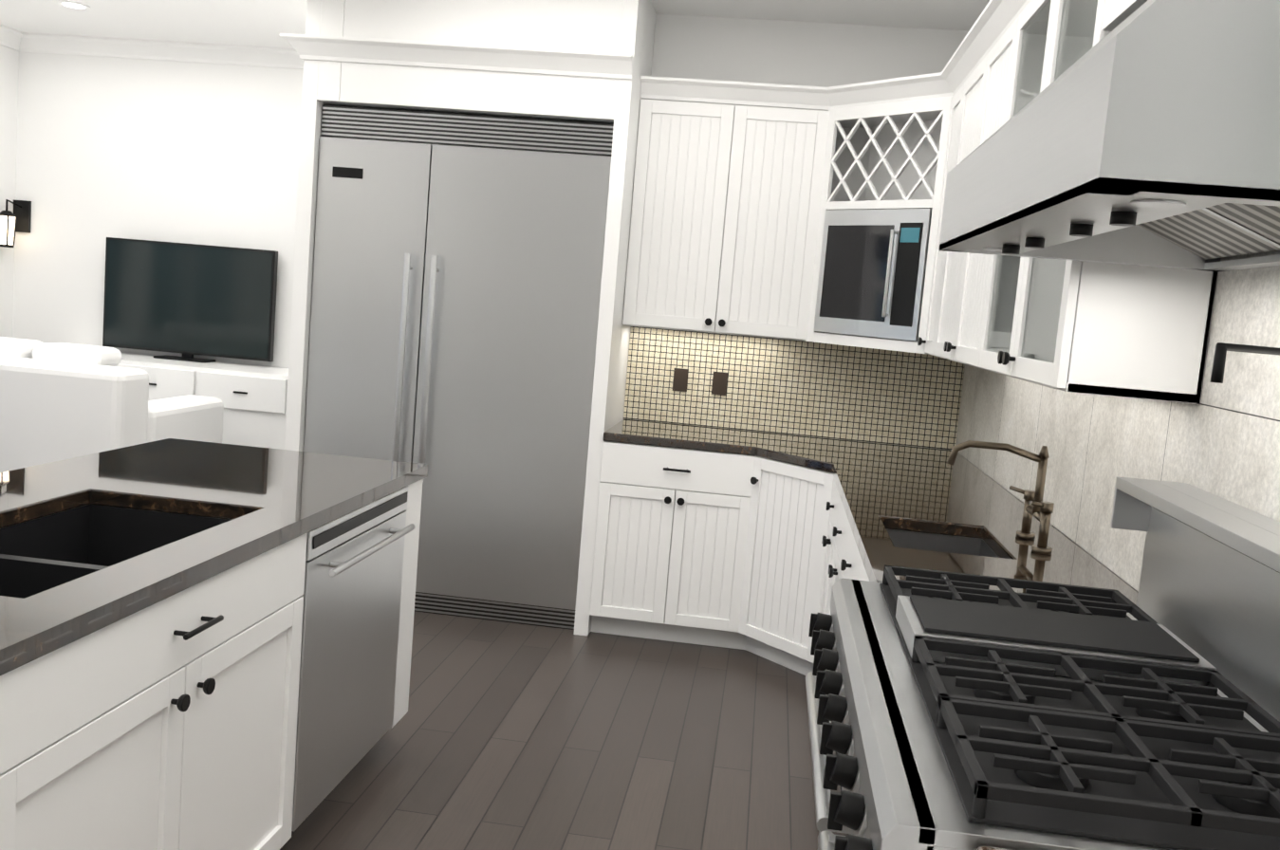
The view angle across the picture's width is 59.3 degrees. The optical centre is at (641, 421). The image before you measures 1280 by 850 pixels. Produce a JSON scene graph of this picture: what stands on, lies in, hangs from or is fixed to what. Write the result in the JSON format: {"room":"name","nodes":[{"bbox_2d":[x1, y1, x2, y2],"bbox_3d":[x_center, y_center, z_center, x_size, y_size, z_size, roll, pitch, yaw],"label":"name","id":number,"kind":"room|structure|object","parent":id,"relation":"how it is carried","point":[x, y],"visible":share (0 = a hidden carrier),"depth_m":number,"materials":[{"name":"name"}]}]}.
{"room":"kitchen and living room","nodes":[
{"label":"kitchen and living room","id":0,"kind":"room"},
{"bbox_2d":[0,0,989,48],"bbox_3d":[-1.347,-1.766,2.199,5.310,0.400,7.800,5,6,6],"label":"ceiling","id":1,"kind":"structure","parent":0,"point":[258,23],"depth_m":5.37,"materials":[{"name":"white paint"}]},
{"bbox_2d":[56,0,90,9],"bbox_3d":[-2.767,-2.031,5.480,0.142,0.005,0.142,0,8,-38],"label":"recessed light","id":2,"kind":"object","parent":1,"relation":"in","point":[73,5],"visible":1,"depth_m":5.43,"materials":[{"name":"white"}]},
{"bbox_2d":[279,611,819,849],"bbox_3d":[-1.590,1.137,2.510,5.310,0.060,7.800,5,6,6],"label":"floor","id":3,"kind":"structure","parent":0,"point":[502,735],"depth_m":3.72,"materials":[{"name":"brown wood"}]},
{"bbox_2d":[0,336,223,472],"bbox_3d":[-2.960,0.097,5.383,1.554,1.004,0.950,5,6,6],"label":"sofa","id":4,"kind":"object","parent":3,"relation":"on","point":[59,401],"visible":0.56,"depth_m":4.86,"materials":[{"name":"white fabric"}]},
{"bbox_2d":[115,352,288,449],"bbox_3d":[-2.616,0.140,6.240,1.528,0.955,0.477,5,6,6],"label":"tv console","id":5,"kind":"object","parent":3,"relation":"on","point":[253,398],"visible":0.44,"depth_m":5.95,"materials":[{"name":"white wood"}]},
{"bbox_2d":[102,237,278,362],"bbox_3d":[-2.546,-0.671,6.301,0.998,0.650,0.130,5,6,6],"label":"tv","id":6,"kind":"object","parent":5,"relation":"on","point":[188,302],"visible":0.98,"depth_m":6.30,"materials":[{"name":"black metal"}]},
{"bbox_2d":[0,472,427,849],"bbox_3d":[-1.846,0.663,2.311,1.999,0.880,2.914,5,6,6],"label":"kitchen island","id":7,"kind":"object","parent":3,"relation":"on","point":[205,645],"depth_m":2.38,"materials":[{"name":"white wood"}]},
{"bbox_2d":[0,438,427,666],"bbox_3d":[-1.852,0.202,2.268,2.000,0.039,2.952,5,6,6],"label":"island countertop","id":8,"kind":"structure","parent":7,"relation":"on","point":[261,496],"depth_m":2.78,"materials":[{"name":"grey stone"}]},
{"bbox_2d":[0,499,220,590],"bbox_3d":[-1.211,0.357,2.348,0.450,0.203,0.880,5,6,6],"label":"sink","id":9,"kind":"object","parent":8,"relation":"in","point":[41,547],"depth_m":2.76,"materials":[{"name":"black metal"}]},
{"bbox_2d":[303,105,613,630],"bbox_3d":[-0.826,-0.255,5.248,1.313,2.245,0.639,5,6,6],"label":"fridge","id":10,"kind":"object","parent":3,"relation":"on","point":[457,268],"visible":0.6,"depth_m":4.98,"materials":[{"name":"silver metal"}]},
{"bbox_2d":[279,0,656,636],"bbox_3d":[-0.844,-0.555,5.199,1.530,2.848,0.698,5,6,6],"label":"enclosure","id":11,"kind":"object","parent":3,"relation":"on","point":[585,61],"visible":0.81,"depth_m":4.84,"materials":[{"name":"white"}]},
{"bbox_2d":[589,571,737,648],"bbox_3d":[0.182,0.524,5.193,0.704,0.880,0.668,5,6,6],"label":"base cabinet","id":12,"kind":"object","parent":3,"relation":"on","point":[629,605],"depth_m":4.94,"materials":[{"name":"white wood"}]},
{"bbox_2d":[593,419,1138,605],"bbox_3d":[0.520,0.220,3.960,1.592,0.039,2.941,5,6,6],"label":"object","id":13,"kind":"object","parent":12,"relation":"on","point":[719,507],"depth_m":4.72,"materials":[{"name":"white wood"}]},
{"bbox_2d":[896,525,987,552],"bbox_3d":[0.827,0.419,3.134,0.300,0.153,0.450,5,6,6],"label":"sink","id":14,"kind":"object","parent":13,"relation":"in","point":[933,538],"depth_m":3.35,"materials":[{"name":"grey metal"}]},
{"bbox_2d":[946,440,1054,555],"bbox_3d":[0.977,0.191,3.094,0.280,0.275,0.270,5,6,6],"label":"faucet","id":15,"kind":"object","parent":13,"relation":"on","point":[1038,509],"visible":1,"depth_m":3.07,"materials":[{"name":"brown metal"}]},
{"bbox_2d":[729,586,809,673],"bbox_3d":[0.594,0.639,4.693,0.340,0.828,0.340,5,6,6],"label":"base cabinet","id":16,"kind":"object","parent":3,"relation":"on","point":[769,624],"depth_m":4.76,"materials":[{"name":"white wood"}]},
{"bbox_2d":[801,593,824,675],"bbox_3d":[0.993,0.695,4.231,0.659,0.880,0.584,5,6,6],"label":"base cabinet","id":17,"kind":"object","parent":3,"relation":"on","point":[816,604],"depth_m":4.57,"materials":[{"name":"white wood"}]},
{"bbox_2d":[824,597,831,615],"bbox_3d":[0.948,0.744,3.740,0.629,0.880,0.595,5,6,6],"label":"base cabinet","id":18,"kind":"object","parent":3,"relation":"on","point":[826,600],"depth_m":4.19,"materials":[{"name":"white wood"}]},
{"bbox_2d":[975,845,1014,849],"bbox_3d":[0.484,1.079,0.052,0.665,0.920,2.510,5,6,6],"label":"base cabinet","id":19,"kind":"object","parent":3,"relation":"on","point":[984,847],"visible":1,"depth_m":1.26,"materials":[{"name":"white"}]},
{"bbox_2d":[805,476,1279,849],"bbox_3d":[0.657,0.751,1.888,0.759,1.210,1.213,5,6,6],"label":"range","id":20,"kind":"object","parent":3,"relation":"on","point":[964,712],"visible":1,"depth_m":1.72,"materials":[{"name":"silver metal"}]},
{"bbox_2d":[0,13,1138,592],"bbox_3d":[-1.463,-0.379,2.348,5.650,3.000,8.200,5,6,6],"label":"wall","id":21,"kind":"structure","parent":0,"point":[95,152],"depth_m":6.33,"materials":[{"name":"white paint"}]},
{"bbox_2d":[0,23,22,51],"bbox_3d":[-3.722,-1.961,4.474,0.090,0.090,3.855,5,6,6],"label":"crown molding","id":22,"kind":"structure","parent":21,"relation":"attached to","point":[11,38],"depth_m":6.24,"materials":[{"name":"white"}]},
{"bbox_2d":[0,199,31,247],"bbox_3d":[-3.574,-1.127,6.380,0.100,0.275,0.187,5,6,6],"label":"lamp","id":23,"kind":"object","parent":21,"relation":"attached to","point":[19,219],"visible":1,"depth_m":6.36,"materials":[{"name":"black metal"}]},
{"bbox_2d":[22,32,303,69],"bbox_3d":[-2.389,-2.035,6.211,2.150,0.090,0.090,5,6,6],"label":"crown molding","id":24,"kind":"structure","parent":21,"relation":"attached to","point":[161,50],"depth_m":6.23,"materials":[{"name":"white"}]},
{"bbox_2d":[623,326,964,449],"bbox_3d":[0.719,-0.179,5.390,1.592,0.479,0.018,5,6,6],"label":"backsplash","id":25,"kind":"structure","parent":21,"relation":"attached to","point":[791,387],"depth_m":5.39,"materials":[{"name":"brown tile"}]},
{"bbox_2d":[808,185,941,345],"bbox_3d":[0.974,-0.650,4.762,0.418,0.571,0.418,5,6,6],"label":"upper cabinet","id":26,"kind":"object","parent":21,"relation":"attached to","point":[875,256],"depth_m":4.74,"materials":[{"name":"white"}]},
{"bbox_2d":[813,208,974,344],"bbox_3d":[1.079,-0.630,4.848,0.609,0.532,0.609,5,6,6],"label":"microwave","id":27,"kind":"object","parent":26,"relation":"in","point":[873,270],"depth_m":4.73,"materials":[{"name":"silver metal"}]},
{"bbox_2d":[861,76,1009,197],"bbox_3d":[1.257,-1.173,4.895,0.483,0.484,0.483,5,6,6],"label":"upper cabinet","id":28,"kind":"object","parent":21,"relation":"attached to","point":[920,130],"depth_m":4.57,"materials":[{"name":"white wood"}]},
{"bbox_2d":[922,197,983,349],"bbox_3d":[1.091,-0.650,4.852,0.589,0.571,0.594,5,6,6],"label":"upper cabinet","id":29,"kind":"object","parent":21,"relation":"attached to","point":[955,279],"depth_m":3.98,"materials":[{"name":"white wood"}]},
{"bbox_2d":[938,0,1279,271],"bbox_3d":[0.858,-0.502,1.735,0.567,0.473,1.197,5,6,6],"label":"range hood","id":30,"kind":"object","parent":21,"relation":"attached to","point":[1146,133],"visible":1,"depth_m":1.23,"materials":[{"name":"silver metal"}]},
{"bbox_2d":[955,249,1279,591],"bbox_3d":[1.145,-0.140,1.961,0.015,1.199,6.675,5,6,6],"label":"tile backsplash","id":31,"kind":"structure","parent":21,"relation":"attached to","point":[1221,440],"depth_m":2.67,"materials":[{"name":"tile"}]},
{"bbox_2d":[1209,342,1279,383],"bbox_3d":[0.939,-0.097,1.549,0.290,0.110,0.198,5,6,6],"label":"pot filler","id":32,"kind":"object","parent":31,"relation":"attached to","point":[1219,361],"visible":1,"depth_m":1.55,"materials":[{"name":"black metal"}]},
{"bbox_2d":[1101,0,1147,31],"bbox_3d":[1.012,-1.089,1.659,0.356,0.729,1.197,5,6,6],"label":"upper cabinet","id":33,"kind":"object","parent":21,"relation":"attached to","point":[1117,12],"visible":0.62,"depth_m":2.21,"materials":[{"name":"white wood"}]}
]}

